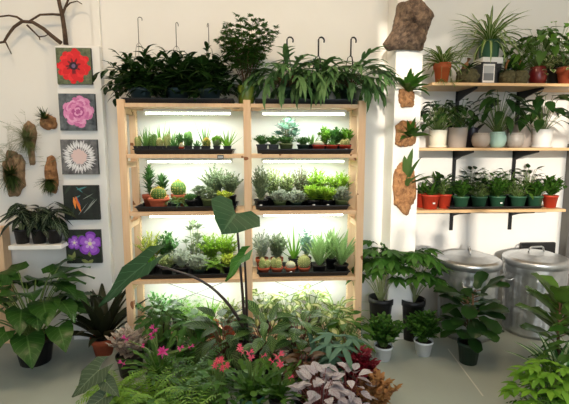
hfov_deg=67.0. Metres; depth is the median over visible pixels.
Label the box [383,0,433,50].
bark slab
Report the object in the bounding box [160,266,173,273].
pot
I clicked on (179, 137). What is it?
potted sedum
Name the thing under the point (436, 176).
potted plant
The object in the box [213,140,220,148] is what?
rosette succulent
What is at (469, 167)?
potted plant
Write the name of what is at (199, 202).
pot
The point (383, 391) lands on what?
potted heuchera
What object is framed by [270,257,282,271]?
cactus
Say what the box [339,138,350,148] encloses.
cactus
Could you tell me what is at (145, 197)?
pot
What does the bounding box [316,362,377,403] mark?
begonias
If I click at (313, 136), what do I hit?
aloe
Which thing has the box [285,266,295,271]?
pot
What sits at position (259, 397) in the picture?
pot
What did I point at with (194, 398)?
potted fern
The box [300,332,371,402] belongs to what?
leafy plant
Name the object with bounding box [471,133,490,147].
ceramic pot
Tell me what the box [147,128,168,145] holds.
aloe
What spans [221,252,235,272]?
shrub
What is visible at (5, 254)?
wooden post
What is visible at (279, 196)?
succulent
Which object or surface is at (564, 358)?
potted leafy plant
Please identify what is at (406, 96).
fern
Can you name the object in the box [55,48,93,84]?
print
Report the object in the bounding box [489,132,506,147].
pot
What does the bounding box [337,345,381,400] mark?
potted coleus
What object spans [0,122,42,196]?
air plant
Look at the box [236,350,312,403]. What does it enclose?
flowering plant
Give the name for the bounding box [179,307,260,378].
potted calathea
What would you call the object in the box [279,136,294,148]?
potted sedum
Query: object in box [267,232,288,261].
shrub
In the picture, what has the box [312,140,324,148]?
cactus
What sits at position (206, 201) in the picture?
pot
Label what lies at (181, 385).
potted fern
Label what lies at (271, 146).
pot
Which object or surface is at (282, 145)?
pot
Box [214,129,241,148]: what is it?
aloe
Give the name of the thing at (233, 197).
pot
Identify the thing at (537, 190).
potted plant
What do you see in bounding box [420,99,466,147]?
potted plant
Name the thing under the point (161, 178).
potted tall euphorbia
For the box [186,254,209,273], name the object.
succulent
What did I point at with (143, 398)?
potted fern
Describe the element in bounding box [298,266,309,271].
pot
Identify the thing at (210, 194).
rosette succulent
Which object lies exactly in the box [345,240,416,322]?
potted fatsia
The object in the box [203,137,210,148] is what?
cactus
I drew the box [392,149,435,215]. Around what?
fern
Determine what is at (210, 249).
herb
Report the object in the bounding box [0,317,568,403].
floor
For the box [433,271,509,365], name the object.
fiddle leaf fig
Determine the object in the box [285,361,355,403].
begonias
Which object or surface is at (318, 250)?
plant
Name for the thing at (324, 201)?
pot
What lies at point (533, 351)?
leaf plant
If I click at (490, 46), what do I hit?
spider plant
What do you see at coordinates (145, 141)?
aloe
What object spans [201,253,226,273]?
potted fern
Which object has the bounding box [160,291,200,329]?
plant
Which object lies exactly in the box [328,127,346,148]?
potted kalanchoe
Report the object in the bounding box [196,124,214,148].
aloe
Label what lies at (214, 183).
shrub
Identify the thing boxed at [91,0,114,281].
trim
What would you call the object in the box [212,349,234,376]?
flower
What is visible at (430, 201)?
potted plant
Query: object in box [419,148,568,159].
wall shelf
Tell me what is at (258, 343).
potted calathea
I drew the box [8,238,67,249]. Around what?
wall ledge
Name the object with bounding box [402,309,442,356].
potted leafy plant
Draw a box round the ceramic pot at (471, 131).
[466,128,477,147]
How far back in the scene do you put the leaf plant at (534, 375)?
2.27 m
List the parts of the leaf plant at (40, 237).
pot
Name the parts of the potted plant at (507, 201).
pot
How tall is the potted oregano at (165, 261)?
0.167 m
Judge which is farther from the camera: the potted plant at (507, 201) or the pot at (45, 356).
the potted plant at (507, 201)
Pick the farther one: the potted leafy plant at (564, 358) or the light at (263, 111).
the light at (263, 111)
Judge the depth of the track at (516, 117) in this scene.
3.67 m
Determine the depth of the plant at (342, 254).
3.17 m
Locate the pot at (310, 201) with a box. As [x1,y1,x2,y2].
[307,199,319,204]
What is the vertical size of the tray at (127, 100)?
0.036 m
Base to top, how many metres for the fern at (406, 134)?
0.210 m
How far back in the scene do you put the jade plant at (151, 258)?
3.11 m
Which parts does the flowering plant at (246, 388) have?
stem, stem, stem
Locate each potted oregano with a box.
[158,254,175,273]
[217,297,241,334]
[266,167,287,205]
[274,171,298,205]
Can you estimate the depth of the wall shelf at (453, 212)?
3.35 m
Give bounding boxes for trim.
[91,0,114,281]
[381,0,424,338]
[448,349,482,395]
[558,144,568,285]
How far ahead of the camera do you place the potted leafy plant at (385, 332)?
3.00 m
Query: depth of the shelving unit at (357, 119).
3.05 m
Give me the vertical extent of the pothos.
0.455 m
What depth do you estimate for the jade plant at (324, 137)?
3.19 m
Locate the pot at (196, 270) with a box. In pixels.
[192,266,204,273]
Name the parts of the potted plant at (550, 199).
pot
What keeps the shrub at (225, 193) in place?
in the tray at (141, 207)
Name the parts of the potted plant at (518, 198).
pot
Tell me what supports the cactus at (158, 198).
on the tray at (141, 207)
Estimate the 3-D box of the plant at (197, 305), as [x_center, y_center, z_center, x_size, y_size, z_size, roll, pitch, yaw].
[-0.648,0.865,3.235,0.358,0.280,0.356,-4,8,-25]
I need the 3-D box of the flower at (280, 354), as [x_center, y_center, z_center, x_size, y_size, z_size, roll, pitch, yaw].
[-0.024,0.808,2.268,0.062,0.069,0.060,-44,8,3]
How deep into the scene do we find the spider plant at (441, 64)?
3.22 m
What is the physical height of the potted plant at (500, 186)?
0.251 m
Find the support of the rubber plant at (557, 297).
on the floor
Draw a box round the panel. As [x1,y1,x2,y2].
[519,242,555,252]
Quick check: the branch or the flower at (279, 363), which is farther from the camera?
the branch
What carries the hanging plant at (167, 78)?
on the tray at (127, 100)
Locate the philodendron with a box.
[0,256,104,368]
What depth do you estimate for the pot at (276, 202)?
3.09 m
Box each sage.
[168,247,195,273]
[252,229,272,265]
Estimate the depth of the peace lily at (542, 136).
3.35 m
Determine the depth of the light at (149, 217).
3.17 m
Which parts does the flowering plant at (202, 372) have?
flower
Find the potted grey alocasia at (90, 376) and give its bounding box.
[72,356,119,403]
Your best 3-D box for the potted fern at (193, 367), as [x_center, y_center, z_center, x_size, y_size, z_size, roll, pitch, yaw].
[-0.484,1.013,2.639,0.549,0.311,0.483,0,7,-3]
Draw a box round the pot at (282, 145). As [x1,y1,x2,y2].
[279,143,292,148]
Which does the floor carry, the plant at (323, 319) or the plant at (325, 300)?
the plant at (323, 319)
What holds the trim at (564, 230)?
attached to the wall
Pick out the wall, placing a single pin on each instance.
(28, 78)
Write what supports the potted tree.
on the shelving unit at (357, 119)
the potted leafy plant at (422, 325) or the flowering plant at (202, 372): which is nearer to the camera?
the flowering plant at (202, 372)
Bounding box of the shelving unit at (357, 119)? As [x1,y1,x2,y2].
[116,99,365,344]
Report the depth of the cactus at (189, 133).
3.14 m
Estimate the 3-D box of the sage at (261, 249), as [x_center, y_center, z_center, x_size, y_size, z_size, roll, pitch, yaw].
[-0.172,0.364,3.293,0.206,0.312,0.202,4,8,26]
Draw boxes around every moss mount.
[455,58,483,82]
[497,57,518,82]
[510,60,535,82]
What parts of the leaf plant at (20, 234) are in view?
pot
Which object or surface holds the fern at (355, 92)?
on the shelving unit at (357, 119)
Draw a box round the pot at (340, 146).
[339,145,350,148]
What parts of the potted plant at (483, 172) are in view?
pot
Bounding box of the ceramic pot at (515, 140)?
[506,133,524,147]
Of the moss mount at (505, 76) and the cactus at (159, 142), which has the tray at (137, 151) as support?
the cactus at (159, 142)
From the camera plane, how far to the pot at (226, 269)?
3.12 m
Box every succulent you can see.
[165,196,187,207]
[182,220,206,271]
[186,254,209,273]
[190,185,205,205]
[201,187,216,205]
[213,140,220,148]
[270,189,290,205]
[286,189,307,204]
[333,186,351,204]
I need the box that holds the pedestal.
[473,57,502,82]
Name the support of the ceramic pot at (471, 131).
on the wall shelf at (458, 152)
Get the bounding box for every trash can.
[436,246,502,342]
[501,246,568,340]
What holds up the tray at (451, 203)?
on the wall shelf at (453, 212)
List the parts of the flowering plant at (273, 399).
stem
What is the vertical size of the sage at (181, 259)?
0.218 m
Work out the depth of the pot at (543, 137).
3.37 m
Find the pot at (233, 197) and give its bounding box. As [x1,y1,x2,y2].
[229,194,236,205]
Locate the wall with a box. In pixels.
[0,0,568,328]
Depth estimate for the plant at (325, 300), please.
3.28 m
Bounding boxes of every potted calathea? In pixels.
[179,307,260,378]
[218,299,308,378]
[260,310,332,378]
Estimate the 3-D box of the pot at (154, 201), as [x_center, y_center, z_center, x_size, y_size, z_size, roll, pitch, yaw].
[-0.896,0.014,3.068,0.151,0.086,0.151,0,7,1]
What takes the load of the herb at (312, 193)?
on the tray at (333, 206)
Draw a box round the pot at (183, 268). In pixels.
[174,264,188,273]
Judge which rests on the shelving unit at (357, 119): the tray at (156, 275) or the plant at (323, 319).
the tray at (156, 275)
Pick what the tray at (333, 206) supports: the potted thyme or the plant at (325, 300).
the potted thyme
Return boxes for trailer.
[531,35,568,83]
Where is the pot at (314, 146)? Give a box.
[312,145,324,148]
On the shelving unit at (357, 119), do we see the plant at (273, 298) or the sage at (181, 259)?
the plant at (273, 298)
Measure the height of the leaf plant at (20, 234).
0.299 m
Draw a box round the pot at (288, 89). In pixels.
[276,87,295,98]
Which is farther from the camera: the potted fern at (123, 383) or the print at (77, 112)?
the print at (77, 112)
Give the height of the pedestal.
0.210 m
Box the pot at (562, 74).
[556,66,568,83]
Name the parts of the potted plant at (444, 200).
pot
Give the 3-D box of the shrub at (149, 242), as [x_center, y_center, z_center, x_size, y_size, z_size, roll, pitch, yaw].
[-1.004,0.375,3.240,0.229,0.304,0.290,4,9,30]
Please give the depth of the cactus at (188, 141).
3.01 m
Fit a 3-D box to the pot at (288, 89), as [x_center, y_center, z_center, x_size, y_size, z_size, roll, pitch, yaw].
[0.018,-0.755,3.096,0.162,0.118,0.162,-1,7,-9]
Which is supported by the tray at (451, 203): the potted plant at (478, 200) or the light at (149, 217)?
the potted plant at (478, 200)
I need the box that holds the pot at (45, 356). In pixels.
[17,329,53,367]
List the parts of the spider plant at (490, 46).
pot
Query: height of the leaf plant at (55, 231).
0.308 m
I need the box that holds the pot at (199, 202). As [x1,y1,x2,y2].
[195,196,202,205]
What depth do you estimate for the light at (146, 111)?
3.06 m
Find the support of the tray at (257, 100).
on the shelving unit at (357, 119)
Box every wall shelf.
[416,204,565,215]
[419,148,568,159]
[421,82,568,101]
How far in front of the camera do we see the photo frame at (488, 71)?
3.28 m
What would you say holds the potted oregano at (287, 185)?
on the tray at (333, 206)
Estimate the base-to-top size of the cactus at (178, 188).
0.214 m
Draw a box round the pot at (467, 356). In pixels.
[457,337,481,365]
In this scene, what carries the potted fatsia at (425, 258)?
on the floor
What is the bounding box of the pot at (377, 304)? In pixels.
[368,293,393,322]
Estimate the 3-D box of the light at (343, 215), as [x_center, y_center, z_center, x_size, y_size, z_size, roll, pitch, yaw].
[0.141,0.089,3.223,0.620,0.044,0.044,0,7,-3]
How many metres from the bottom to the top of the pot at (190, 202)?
0.072 m
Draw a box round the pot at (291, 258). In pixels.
[288,256,298,269]
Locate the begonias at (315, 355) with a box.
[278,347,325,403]
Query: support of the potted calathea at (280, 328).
on the floor
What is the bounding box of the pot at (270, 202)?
[266,196,274,205]
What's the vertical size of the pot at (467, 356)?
0.154 m
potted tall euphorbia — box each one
[140,164,155,206]
[153,173,170,196]
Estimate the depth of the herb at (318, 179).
3.23 m
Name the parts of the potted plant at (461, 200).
pot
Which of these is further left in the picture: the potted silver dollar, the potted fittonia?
the potted fittonia
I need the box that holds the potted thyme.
[291,165,313,204]
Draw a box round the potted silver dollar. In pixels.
[298,228,313,263]
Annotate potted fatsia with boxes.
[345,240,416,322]
[380,242,454,341]
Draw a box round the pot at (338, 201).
[335,199,348,204]
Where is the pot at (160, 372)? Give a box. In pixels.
[146,369,171,396]
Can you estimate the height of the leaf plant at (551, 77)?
0.513 m
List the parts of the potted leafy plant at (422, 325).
pot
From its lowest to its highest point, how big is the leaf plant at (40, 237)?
0.272 m
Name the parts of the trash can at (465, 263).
lid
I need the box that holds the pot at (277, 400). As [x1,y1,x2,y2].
[269,395,292,403]
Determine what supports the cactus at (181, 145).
on the tray at (137, 151)
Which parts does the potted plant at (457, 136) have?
pot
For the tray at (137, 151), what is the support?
on the shelving unit at (357, 119)
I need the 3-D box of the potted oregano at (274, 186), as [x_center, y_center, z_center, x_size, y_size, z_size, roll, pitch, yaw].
[-0.080,-0.112,3.227,0.243,0.295,0.211,-1,7,-5]
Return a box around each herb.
[194,233,226,271]
[214,233,237,270]
[303,183,325,204]
[307,167,334,204]
[318,185,336,204]
[326,170,352,204]
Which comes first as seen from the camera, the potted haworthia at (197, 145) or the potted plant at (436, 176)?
the potted haworthia at (197, 145)
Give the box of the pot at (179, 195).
[171,193,184,205]
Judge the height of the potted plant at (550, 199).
0.273 m
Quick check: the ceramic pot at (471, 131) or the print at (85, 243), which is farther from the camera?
the ceramic pot at (471, 131)
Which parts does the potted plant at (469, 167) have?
pot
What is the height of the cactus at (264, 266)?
0.130 m
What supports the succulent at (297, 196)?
in the tray at (333, 206)
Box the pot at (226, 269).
[223,267,229,272]
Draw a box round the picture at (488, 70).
[482,64,494,82]
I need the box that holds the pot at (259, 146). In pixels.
[256,144,267,153]
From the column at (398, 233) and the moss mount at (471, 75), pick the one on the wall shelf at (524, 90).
the moss mount at (471, 75)
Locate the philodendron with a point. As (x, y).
(32, 348)
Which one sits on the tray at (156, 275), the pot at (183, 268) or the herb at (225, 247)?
the herb at (225, 247)
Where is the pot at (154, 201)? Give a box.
[148,197,169,206]
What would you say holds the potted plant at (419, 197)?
on the wall shelf at (453, 212)
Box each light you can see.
[143,109,231,115]
[145,158,232,163]
[148,215,214,218]
[261,109,346,115]
[262,158,345,162]
[262,214,344,216]
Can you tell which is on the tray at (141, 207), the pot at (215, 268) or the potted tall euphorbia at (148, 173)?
the potted tall euphorbia at (148, 173)
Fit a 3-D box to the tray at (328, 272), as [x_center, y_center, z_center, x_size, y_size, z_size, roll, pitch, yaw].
[0.133,0.510,3.267,0.682,0.036,0.286,0,7,-3]
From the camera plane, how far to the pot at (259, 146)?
3.02 m
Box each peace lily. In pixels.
[464,89,538,147]
[514,91,568,147]
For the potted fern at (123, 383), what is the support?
on the floor
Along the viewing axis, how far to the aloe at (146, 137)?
3.12 m
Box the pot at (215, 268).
[209,264,220,273]
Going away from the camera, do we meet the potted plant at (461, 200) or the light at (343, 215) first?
the light at (343, 215)
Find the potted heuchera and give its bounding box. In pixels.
[346,367,401,403]
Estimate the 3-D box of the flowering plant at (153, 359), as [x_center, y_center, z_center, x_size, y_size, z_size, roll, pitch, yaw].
[-0.779,0.956,2.583,0.493,0.439,0.470,0,7,-3]
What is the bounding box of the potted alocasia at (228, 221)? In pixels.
[98,195,259,374]
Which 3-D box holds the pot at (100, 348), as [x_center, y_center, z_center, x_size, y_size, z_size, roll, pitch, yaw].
[-1.314,1.040,3.121,0.182,0.134,0.182,0,7,-3]
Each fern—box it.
[76,368,149,403]
[107,361,196,403]
[137,346,236,403]
[156,334,245,403]
[160,375,218,403]
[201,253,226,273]
[235,36,337,108]
[264,36,371,112]
[306,37,401,113]
[391,68,431,107]
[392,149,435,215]
[395,117,430,146]
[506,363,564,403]
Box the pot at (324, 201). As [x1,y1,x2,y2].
[321,199,332,204]
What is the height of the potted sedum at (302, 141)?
0.124 m
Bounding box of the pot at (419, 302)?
[401,296,425,341]
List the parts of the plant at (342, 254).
pot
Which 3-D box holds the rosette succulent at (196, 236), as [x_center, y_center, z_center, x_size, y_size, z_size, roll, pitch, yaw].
[-0.666,0.326,3.275,0.210,0.392,0.184,2,8,12]
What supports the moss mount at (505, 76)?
on the wall shelf at (524, 90)
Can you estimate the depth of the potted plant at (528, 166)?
3.56 m
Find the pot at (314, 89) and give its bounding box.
[307,88,328,98]
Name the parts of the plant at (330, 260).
pot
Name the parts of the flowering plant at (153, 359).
stem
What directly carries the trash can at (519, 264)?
on the floor
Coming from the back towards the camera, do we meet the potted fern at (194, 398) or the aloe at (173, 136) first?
the aloe at (173, 136)
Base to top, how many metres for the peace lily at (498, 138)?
0.443 m
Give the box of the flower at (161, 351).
[157,346,167,357]
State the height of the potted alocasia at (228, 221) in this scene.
1.198 m
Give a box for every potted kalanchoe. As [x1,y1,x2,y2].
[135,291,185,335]
[153,231,179,266]
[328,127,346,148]
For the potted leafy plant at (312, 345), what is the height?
0.375 m
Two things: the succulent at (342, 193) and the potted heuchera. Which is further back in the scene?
the succulent at (342, 193)
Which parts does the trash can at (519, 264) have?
lid, lid handle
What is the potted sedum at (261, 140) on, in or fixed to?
on the tray at (263, 151)
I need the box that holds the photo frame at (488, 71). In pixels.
[480,62,496,82]
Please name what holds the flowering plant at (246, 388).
on the floor
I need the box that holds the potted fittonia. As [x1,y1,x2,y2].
[105,323,147,378]
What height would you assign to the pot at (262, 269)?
0.058 m
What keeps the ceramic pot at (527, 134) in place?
on the wall shelf at (458, 152)
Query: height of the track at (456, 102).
1.245 m
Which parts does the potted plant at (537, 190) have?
pot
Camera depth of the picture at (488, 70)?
3.28 m
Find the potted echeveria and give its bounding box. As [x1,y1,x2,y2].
[273,117,300,145]
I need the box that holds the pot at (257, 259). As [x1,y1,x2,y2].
[255,256,267,265]
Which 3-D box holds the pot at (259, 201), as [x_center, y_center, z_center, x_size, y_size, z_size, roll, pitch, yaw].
[-0.170,0.015,3.113,0.104,0.072,0.102,0,7,-3]
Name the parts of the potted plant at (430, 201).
pot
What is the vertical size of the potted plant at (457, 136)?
0.378 m
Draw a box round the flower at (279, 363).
[276,360,283,367]
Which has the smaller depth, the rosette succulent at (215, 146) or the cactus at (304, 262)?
the rosette succulent at (215, 146)
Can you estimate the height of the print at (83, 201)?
0.259 m
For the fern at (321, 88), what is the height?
0.539 m
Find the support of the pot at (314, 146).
on the cactus at (318, 144)
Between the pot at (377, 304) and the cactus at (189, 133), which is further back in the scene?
the pot at (377, 304)
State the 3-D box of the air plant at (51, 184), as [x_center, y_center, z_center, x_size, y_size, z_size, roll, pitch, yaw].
[-1.769,-0.194,3.188,0.342,0.330,0.171,0,7,1]
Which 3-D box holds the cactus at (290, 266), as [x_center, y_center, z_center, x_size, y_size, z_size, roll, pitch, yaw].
[0.045,0.484,3.186,0.089,0.102,0.092,0,7,-3]
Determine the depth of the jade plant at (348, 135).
3.20 m
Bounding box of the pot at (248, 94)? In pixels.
[237,85,253,103]
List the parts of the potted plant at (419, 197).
pot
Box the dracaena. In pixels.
[45,283,149,356]
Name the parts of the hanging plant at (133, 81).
pot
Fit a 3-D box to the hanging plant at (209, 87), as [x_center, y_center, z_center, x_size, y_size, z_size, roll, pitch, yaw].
[-0.529,-0.969,3.036,0.531,0.558,0.550,-4,8,-28]
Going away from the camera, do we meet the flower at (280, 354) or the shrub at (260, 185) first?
the flower at (280, 354)
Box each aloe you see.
[138,129,149,148]
[140,124,158,145]
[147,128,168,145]
[161,128,178,145]
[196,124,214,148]
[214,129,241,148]
[276,224,309,269]
[303,134,318,148]
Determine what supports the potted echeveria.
on the tray at (263, 151)
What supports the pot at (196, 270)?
on the succulent at (198, 266)
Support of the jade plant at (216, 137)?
in the tray at (137, 151)
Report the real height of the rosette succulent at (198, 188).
0.162 m
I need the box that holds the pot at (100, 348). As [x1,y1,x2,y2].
[89,332,115,356]
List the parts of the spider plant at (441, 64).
pot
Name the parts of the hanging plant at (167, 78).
pot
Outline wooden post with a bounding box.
[0,226,16,343]
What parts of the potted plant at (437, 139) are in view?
pot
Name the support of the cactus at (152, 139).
on the tray at (137, 151)
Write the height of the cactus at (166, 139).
0.142 m
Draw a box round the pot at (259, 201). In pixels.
[254,198,267,209]
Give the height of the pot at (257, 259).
0.090 m
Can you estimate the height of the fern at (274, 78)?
0.538 m
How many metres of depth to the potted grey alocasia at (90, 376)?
2.09 m
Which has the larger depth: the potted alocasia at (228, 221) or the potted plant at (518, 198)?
the potted plant at (518, 198)
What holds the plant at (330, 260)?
on the tray at (328, 272)
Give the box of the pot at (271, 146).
[268,144,278,148]
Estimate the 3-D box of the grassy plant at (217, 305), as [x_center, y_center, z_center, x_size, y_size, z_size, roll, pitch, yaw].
[-0.568,0.853,3.235,0.344,0.303,0.330,-1,7,-4]
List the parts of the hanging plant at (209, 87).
pot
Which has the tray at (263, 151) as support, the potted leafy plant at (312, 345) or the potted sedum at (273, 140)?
the potted sedum at (273, 140)
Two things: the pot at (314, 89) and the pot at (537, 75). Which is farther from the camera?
the pot at (537, 75)
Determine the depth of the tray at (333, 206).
3.07 m
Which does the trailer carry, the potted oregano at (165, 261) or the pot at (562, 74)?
the pot at (562, 74)
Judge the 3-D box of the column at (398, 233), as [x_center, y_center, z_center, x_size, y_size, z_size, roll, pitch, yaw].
[0.885,-0.885,3.324,0.196,3.900,0.420,0,7,-3]
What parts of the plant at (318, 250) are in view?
pot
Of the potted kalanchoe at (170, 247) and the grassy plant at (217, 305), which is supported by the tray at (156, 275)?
the potted kalanchoe at (170, 247)
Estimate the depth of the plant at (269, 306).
3.25 m
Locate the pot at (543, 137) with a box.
[532,129,553,145]
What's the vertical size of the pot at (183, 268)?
0.072 m
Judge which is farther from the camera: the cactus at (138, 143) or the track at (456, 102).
the track at (456, 102)
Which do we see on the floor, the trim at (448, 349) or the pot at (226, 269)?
the trim at (448, 349)
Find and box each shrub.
[132,231,170,271]
[195,162,231,192]
[216,189,234,198]
[220,169,243,205]
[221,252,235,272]
[251,165,273,209]
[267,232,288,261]
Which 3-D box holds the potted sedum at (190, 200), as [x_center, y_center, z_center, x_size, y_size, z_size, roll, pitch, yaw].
[-0.673,-0.004,3.076,0.096,0.120,0.117,0,7,-4]
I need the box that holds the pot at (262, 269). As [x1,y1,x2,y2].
[258,266,269,272]
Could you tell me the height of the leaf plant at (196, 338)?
0.395 m
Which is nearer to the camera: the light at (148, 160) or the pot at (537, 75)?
the light at (148, 160)
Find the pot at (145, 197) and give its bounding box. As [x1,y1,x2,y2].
[142,194,150,206]
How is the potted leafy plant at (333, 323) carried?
on the floor
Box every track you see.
[449,91,458,229]
[507,92,519,229]
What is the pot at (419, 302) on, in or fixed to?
on the potted fatsia at (425, 258)
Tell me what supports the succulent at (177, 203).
on the tray at (141, 207)
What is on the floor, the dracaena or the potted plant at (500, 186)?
the dracaena
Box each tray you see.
[121,98,234,103]
[132,149,235,153]
[134,201,238,211]
[141,263,231,278]
[255,98,356,103]
[257,200,349,210]
[257,261,349,276]
[259,149,352,153]
[447,202,543,208]
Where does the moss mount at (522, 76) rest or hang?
on the wall shelf at (524, 90)
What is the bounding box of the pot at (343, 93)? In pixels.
[339,88,360,103]
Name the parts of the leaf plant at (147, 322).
pot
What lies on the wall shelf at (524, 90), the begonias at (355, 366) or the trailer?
the trailer
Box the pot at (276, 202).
[273,200,286,205]
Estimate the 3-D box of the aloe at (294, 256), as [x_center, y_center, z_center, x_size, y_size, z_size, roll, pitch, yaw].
[0.058,0.351,3.286,0.310,0.339,0.312,-5,9,-36]
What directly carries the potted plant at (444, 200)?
on the wall shelf at (453, 212)
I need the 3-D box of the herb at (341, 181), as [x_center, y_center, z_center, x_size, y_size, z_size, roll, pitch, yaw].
[0.412,-0.111,3.264,0.229,0.282,0.241,-2,8,-12]
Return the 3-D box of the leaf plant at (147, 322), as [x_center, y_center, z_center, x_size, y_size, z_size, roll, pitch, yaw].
[-0.850,0.903,2.992,0.486,0.438,0.481,0,7,-3]
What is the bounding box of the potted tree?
[213,12,280,103]
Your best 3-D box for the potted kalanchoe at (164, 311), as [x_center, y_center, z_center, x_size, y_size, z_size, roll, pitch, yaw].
[-0.924,0.835,3.205,0.348,0.347,0.312,4,8,27]
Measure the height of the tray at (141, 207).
0.036 m
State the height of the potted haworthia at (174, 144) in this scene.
0.116 m
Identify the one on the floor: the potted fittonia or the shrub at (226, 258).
the potted fittonia
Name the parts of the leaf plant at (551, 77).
pot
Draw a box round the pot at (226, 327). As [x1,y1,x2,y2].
[221,320,234,334]
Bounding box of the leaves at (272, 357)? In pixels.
[253,353,277,378]
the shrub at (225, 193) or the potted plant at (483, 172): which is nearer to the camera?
the shrub at (225, 193)
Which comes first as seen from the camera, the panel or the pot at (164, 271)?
the pot at (164, 271)
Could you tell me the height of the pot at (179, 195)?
0.098 m
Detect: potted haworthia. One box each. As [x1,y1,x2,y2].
[168,137,180,148]
[191,140,202,148]
[325,138,337,148]
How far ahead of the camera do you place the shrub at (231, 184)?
3.20 m
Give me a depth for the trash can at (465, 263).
3.30 m
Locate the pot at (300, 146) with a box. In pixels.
[297,144,308,148]
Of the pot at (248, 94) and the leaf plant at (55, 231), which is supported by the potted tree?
the pot at (248, 94)
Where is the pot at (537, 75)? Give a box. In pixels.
[528,66,546,82]
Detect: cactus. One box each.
[133,136,141,153]
[148,134,156,148]
[148,186,169,206]
[155,137,163,148]
[163,134,170,148]
[170,179,185,205]
[178,142,183,148]
[183,131,191,148]
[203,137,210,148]
[258,257,270,272]
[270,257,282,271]
[285,261,295,271]
[297,254,310,271]
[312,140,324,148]
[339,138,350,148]
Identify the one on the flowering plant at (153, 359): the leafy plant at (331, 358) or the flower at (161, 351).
the flower at (161, 351)
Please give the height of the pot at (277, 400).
0.161 m
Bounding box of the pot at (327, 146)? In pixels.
[325,145,337,148]
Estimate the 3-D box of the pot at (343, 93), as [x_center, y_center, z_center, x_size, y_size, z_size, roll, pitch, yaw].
[0.475,-0.758,3.123,0.162,0.118,0.162,-4,8,-26]
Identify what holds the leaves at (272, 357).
on the potted calathea at (258, 343)
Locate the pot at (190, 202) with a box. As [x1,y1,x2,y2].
[185,199,196,205]
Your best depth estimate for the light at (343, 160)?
3.16 m
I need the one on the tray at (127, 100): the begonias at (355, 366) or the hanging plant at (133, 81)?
the hanging plant at (133, 81)
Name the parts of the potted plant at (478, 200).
pot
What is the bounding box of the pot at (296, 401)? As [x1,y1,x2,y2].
[293,389,316,403]
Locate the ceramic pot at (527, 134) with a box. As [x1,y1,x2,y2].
[507,124,533,147]
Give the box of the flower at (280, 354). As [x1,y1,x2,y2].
[274,350,284,360]
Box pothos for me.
[502,26,568,82]
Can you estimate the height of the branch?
0.438 m
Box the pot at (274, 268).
[271,266,282,271]
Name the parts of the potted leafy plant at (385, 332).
pot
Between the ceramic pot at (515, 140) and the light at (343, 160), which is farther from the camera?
the ceramic pot at (515, 140)
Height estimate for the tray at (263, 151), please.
0.036 m
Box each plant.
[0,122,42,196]
[0,203,38,243]
[1,110,45,164]
[15,207,55,243]
[24,154,62,196]
[33,201,75,243]
[34,106,57,129]
[92,17,177,106]
[114,324,194,396]
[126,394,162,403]
[130,299,193,362]
[141,22,219,97]
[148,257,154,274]
[158,308,230,364]
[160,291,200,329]
[173,23,244,102]
[175,296,220,333]
[192,356,238,403]
[196,296,224,337]
[207,344,291,403]
[212,135,222,145]
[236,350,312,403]
[240,288,289,332]
[263,290,306,330]
[286,283,332,328]
[295,329,341,389]
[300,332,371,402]
[302,232,340,271]
[305,299,359,365]
[310,226,347,268]
[316,126,332,148]
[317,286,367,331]
[323,228,354,270]
[323,310,375,366]
[339,128,354,144]
[359,311,407,361]
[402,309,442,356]
[417,180,445,209]
[417,181,437,207]
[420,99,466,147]
[420,172,457,205]
[422,42,476,86]
[430,171,460,208]
[439,98,486,147]
[449,4,534,66]
[449,179,475,206]
[458,166,486,205]
[466,176,495,206]
[476,168,500,205]
[487,177,510,206]
[495,168,523,205]
[497,358,568,403]
[504,332,568,401]
[506,178,534,205]
[514,163,544,204]
[515,273,568,355]
[524,180,548,205]
[526,21,568,82]
[528,304,568,385]
[540,174,567,207]
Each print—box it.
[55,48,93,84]
[58,94,97,130]
[60,140,99,173]
[63,185,100,219]
[65,229,102,263]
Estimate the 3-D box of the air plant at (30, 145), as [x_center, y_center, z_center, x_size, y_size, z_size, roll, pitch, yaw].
[-1.907,-0.469,3.120,0.315,0.413,0.232,-5,9,-33]
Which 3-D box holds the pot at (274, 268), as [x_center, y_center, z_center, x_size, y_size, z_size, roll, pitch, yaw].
[-0.056,0.506,3.184,0.092,0.058,0.092,-6,9,-38]
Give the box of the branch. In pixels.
[0,0,81,53]
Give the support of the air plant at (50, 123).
attached to the wall
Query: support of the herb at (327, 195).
on the tray at (333, 206)
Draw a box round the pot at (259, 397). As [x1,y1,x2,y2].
[238,389,264,403]
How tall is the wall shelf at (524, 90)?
0.107 m
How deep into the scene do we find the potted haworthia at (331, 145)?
3.06 m
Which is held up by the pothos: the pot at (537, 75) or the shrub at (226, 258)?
the pot at (537, 75)
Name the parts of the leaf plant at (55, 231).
pot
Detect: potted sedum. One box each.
[175,132,184,143]
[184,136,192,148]
[184,193,197,205]
[253,134,268,153]
[266,135,280,148]
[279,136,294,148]
[295,136,310,148]
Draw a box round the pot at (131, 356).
[115,350,144,378]
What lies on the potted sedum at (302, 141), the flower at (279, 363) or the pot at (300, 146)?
the pot at (300, 146)
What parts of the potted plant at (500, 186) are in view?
pot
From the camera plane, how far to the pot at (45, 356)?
2.96 m
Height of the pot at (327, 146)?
0.061 m
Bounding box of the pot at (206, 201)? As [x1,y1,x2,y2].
[202,198,211,205]

